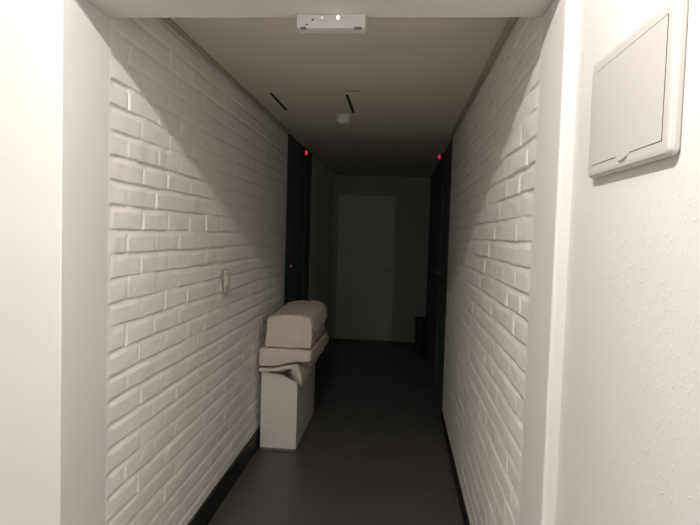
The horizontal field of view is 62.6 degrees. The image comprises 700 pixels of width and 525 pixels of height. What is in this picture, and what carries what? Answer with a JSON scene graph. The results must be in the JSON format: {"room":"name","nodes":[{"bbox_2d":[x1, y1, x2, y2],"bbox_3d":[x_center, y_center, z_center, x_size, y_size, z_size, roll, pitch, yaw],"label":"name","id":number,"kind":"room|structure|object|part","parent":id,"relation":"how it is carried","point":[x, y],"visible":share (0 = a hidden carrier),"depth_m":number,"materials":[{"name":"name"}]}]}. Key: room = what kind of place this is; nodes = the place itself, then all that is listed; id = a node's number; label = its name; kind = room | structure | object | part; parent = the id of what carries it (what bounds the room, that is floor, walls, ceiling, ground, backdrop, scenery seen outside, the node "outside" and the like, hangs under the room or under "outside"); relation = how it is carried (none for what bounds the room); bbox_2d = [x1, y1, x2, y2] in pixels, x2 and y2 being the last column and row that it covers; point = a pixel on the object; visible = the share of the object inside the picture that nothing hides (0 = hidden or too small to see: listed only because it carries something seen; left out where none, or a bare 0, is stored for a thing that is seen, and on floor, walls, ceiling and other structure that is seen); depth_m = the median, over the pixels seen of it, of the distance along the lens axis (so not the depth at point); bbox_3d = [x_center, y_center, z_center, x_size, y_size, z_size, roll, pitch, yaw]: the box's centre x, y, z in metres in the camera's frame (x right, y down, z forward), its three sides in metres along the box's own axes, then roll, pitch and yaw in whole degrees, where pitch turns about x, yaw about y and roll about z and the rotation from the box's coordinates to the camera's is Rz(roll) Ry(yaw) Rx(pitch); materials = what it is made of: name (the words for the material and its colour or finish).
{"room":"hallway","nodes":[
{"label":"hallway","id":0,"kind":"room"},
{"bbox_2d":[0,0,109,524],"bbox_3d":[-1.532,0.085,1.828,1.447,2.607,0.259,2,3,5],"label":"wall","id":1,"kind":"structure","parent":0,"point":[54,54],"depth_m":1.66,"materials":[{"name":"white paint"}]},
{"bbox_2d":[105,18,287,524],"bbox_3d":[-0.732,0.160,3.377,0.119,2.350,2.955,2,3,5],"label":"wall","id":2,"kind":"structure","parent":0,"point":[197,171],"depth_m":2.54,"materials":[{"name":"white brick"}]},
{"bbox_2d":[187,426,259,524],"bbox_3d":[-0.703,1.269,3.429,0.014,0.132,2.953,2,3,5],"label":"baseboard","id":3,"kind":"structure","parent":2,"relation":"attached to","point":[206,511],"depth_m":3.29,"materials":[{"name":"black"}]},
{"bbox_2d":[221,269,229,292],"bbox_3d":[-0.683,0.100,3.164,0.026,0.124,0.090,2,3,5],"label":"switch box","id":4,"kind":"object","parent":2,"relation":"attached to","point":[225,274],"visible":1,"depth_m":3.13,"materials":[{"name":"grey plastic"}]},
{"bbox_3d":[-0.675,0.101,3.163,0.004,0.124,0.090,2,3,5],"label":"plate","id":5,"kind":"part","parent":4,"relation":"part of","materials":[{"name":"white plastic"}]},
{"bbox_2d":[161,18,290,133],"bbox_3d":[-0.628,-1.006,3.314,0.026,0.010,2.953,2,3,5],"label":"trim","id":6,"kind":"structure","parent":2,"relation":"attached to","point":[169,21],"depth_m":2.87,"materials":[{"name":"beige"}]},
{"bbox_2d":[87,0,553,17],"bbox_3d":[-0.101,-0.962,1.654,1.360,0.412,0.259,2,3,5],"label":"beam","id":7,"kind":"structure","parent":0,"point":[111,8],"depth_m":1.72,"materials":[{"name":"white paint"}]},
{"bbox_2d":[297,14,365,32],"bbox_3d":[-0.057,-0.739,1.781,0.211,0.044,0.056,2,3,5],"label":"emergency light","id":8,"kind":"object","parent":7,"relation":"attached to","point":[306,23],"visible":1,"depth_m":1.76,"materials":[{"name":"white plastic"}]},
{"bbox_2d":[308,155,334,340],"bbox_3d":[-0.403,-0.025,7.240,0.120,2.350,2.104,2,3,5],"label":"wall","id":9,"kind":"structure","parent":0,"point":[323,179],"depth_m":7.08,"materials":[{"name":"grey paint"}]},
{"bbox_2d":[284,134,311,304],"bbox_3d":[-0.538,0.058,5.521,0.126,2.350,1.350,2,3,5],"label":"door","id":10,"kind":"structure","parent":9,"relation":"in","point":[299,168],"depth_m":5.40,"materials":[{"name":"grey paint"}]},
{"bbox_2d":[301,148,307,156],"bbox_3d":[-0.430,-1.046,5.494,0.058,0.070,0.120,2,3,5],"label":"lamp","id":11,"kind":"object","parent":10,"relation":"attached to","point":[304,152],"visible":1,"depth_m":5.44,"materials":[{"name":"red plastic"}]},
{"bbox_2d":[207,338,463,524],"bbox_3d":[-0.367,1.292,5.082,3.300,0.060,6.720,2,3,5],"label":"floor","id":12,"kind":"structure","parent":0,"point":[372,449],"depth_m":3.90,"materials":[{"name":"grey plastic"}]},
{"bbox_2d":[260,364,314,450],"bbox_3d":[-0.459,1.017,4.422,0.254,0.550,0.855,2,3,5],"label":"base cabinet","id":13,"kind":"object","parent":12,"relation":"on","point":[287,406],"visible":0.73,"depth_m":4.00,"materials":[{"name":"laminate"}]},
{"bbox_3d":[-0.495,1.028,4.004,0.254,0.532,0.016,2,3,5],"label":"panel","id":14,"kind":"part","parent":13,"relation":"part of","materials":[{"name":"white laminate"}]},
{"bbox_2d":[259,347,324,385],"bbox_3d":[-0.422,0.749,4.389,0.350,0.152,0.869,2,3,5],"label":"sheet","id":15,"kind":"object","parent":13,"relation":"on","point":[298,372],"visible":0.39,"depth_m":3.96,"materials":[{"name":"beige fabric"}]},
{"bbox_2d":[258,330,327,366],"bbox_3d":[-0.408,0.638,4.379,0.383,0.136,0.875,2,3,5],"label":"folded blanket","id":16,"kind":"object","parent":15,"relation":"on","point":[268,356],"visible":0.57,"depth_m":3.95,"materials":[{"name":"beige fabric"}]},
{"bbox_2d":[265,300,326,348],"bbox_3d":[-0.381,0.445,4.297,0.352,0.260,0.714,2,3,5],"label":"bundle","id":17,"kind":"object","parent":16,"relation":"on","point":[299,323],"visible":1,"depth_m":3.95,"materials":[{"name":"beige fabric"}]},
{"bbox_2d":[415,317,425,345],"bbox_3d":[0.975,0.963,8.051,0.144,0.380,0.262,2,3,5],"label":"waste bin","id":18,"kind":"object","parent":12,"relation":"on","point":[419,321],"visible":1,"depth_m":7.94,"materials":[{"name":"black plastic"}]},
{"bbox_2d":[171,17,509,176],"bbox_3d":[0.190,-1.097,5.025,1.560,0.050,6.510,2,3,5],"label":"ceiling","id":19,"kind":"structure","parent":0,"point":[414,78],"depth_m":3.00,"materials":[{"name":"paint"}]},
{"bbox_2d":[270,90,358,112],"bbox_3d":[-0.192,-1.013,3.628,0.540,0.009,0.595,2,3,5],"label":"ceiling hatch","id":20,"kind":"object","parent":19,"relation":"attached to","point":[293,102],"visible":1,"depth_m":3.64,"materials":[{"name":"paint"}]},
{"bbox_3d":[-0.220,-1.018,3.681,0.420,0.005,0.475,2,3,5],"label":"hatch panel","id":21,"kind":"part","parent":20,"relation":"part of","materials":[{"name":"paint"}]},
{"bbox_2d":[335,114,351,124],"bbox_3d":[-0.044,-0.997,4.026,0.120,0.063,0.120,2,3,5],"label":"smoke detector","id":22,"kind":"object","parent":19,"relation":"attached to","point":[343,119],"visible":1,"depth_m":3.99,"materials":[{"name":"white plastic"}]},
{"bbox_2d":[330,175,430,342],"bbox_3d":[0.429,-0.052,8.275,1.600,2.350,0.100,2,3,5],"label":"wall","id":23,"kind":"structure","parent":0,"point":[414,192],"depth_m":8.19,"materials":[{"name":"paint"}]},
{"bbox_2d":[332,192,398,341],"bbox_3d":[0.217,0.062,8.217,0.900,2.115,0.060,2,3,5],"label":"door","id":24,"kind":"structure","parent":23,"relation":"in","point":[366,231],"depth_m":8.24,"materials":[{"name":"paint"}]},
{"bbox_2d":[442,0,699,524],"bbox_3d":[0.625,0.173,1.381,0.216,2.607,6.840,2,3,5],"label":"wall","id":25,"kind":"structure","parent":0,"point":[629,453],"depth_m":1.49,"materials":[{"name":"white paint"}]},
{"bbox_2d":[425,162,439,371],"bbox_3d":[1.066,0.021,7.206,0.126,2.350,1.924,2,3,5],"label":"door","id":26,"kind":"structure","parent":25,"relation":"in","point":[435,178],"depth_m":7.09,"materials":[{"name":"grey paint"}]},
{"bbox_2d":[432,138,452,409],"bbox_3d":[0.906,0.102,5.525,0.154,2.350,1.458,2,3,5],"label":"door","id":27,"kind":"structure","parent":25,"relation":"in","point":[441,271],"depth_m":5.46,"materials":[{"name":"grey paint"}]},
{"bbox_2d":[438,153,443,160],"bbox_3d":[0.908,-1.054,5.760,0.058,0.070,0.120,2,3,5],"label":"lamp","id":28,"kind":"object","parent":27,"relation":"attached to","point":[441,156],"visible":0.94,"depth_m":5.70,"materials":[{"name":"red plastic"}]},
{"bbox_2d":[440,410,469,524],"bbox_3d":[0.639,1.347,3.353,0.014,0.065,3.025,2,3,5],"label":"baseboard","id":29,"kind":"structure","parent":25,"relation":"attached to","point":[452,462],"depth_m":3.59,"materials":[{"name":"black"}]},
{"bbox_2d":[450,17,517,137],"bbox_3d":[0.703,-0.961,3.237,0.026,0.010,3.025,2,3,5],"label":"trim","id":30,"kind":"structure","parent":25,"relation":"attached to","point":[512,20],"depth_m":2.74,"materials":[{"name":"beige"}]},
{"bbox_2d":[588,0,688,178],"bbox_3d":[0.537,-0.311,1.113,0.024,0.259,0.406,2,3,5],"label":"panel","id":31,"kind":"object","parent":25,"relation":"attached to","point":[638,86],"visible":1,"depth_m":1.03,"materials":[{"name":"grey plastic"}]},
{"bbox_3d":[0.529,-0.309,1.109,0.003,0.203,0.342,2,3,5],"label":"door","id":32,"kind":"part","parent":31,"relation":"part of","materials":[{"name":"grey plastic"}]}
]}

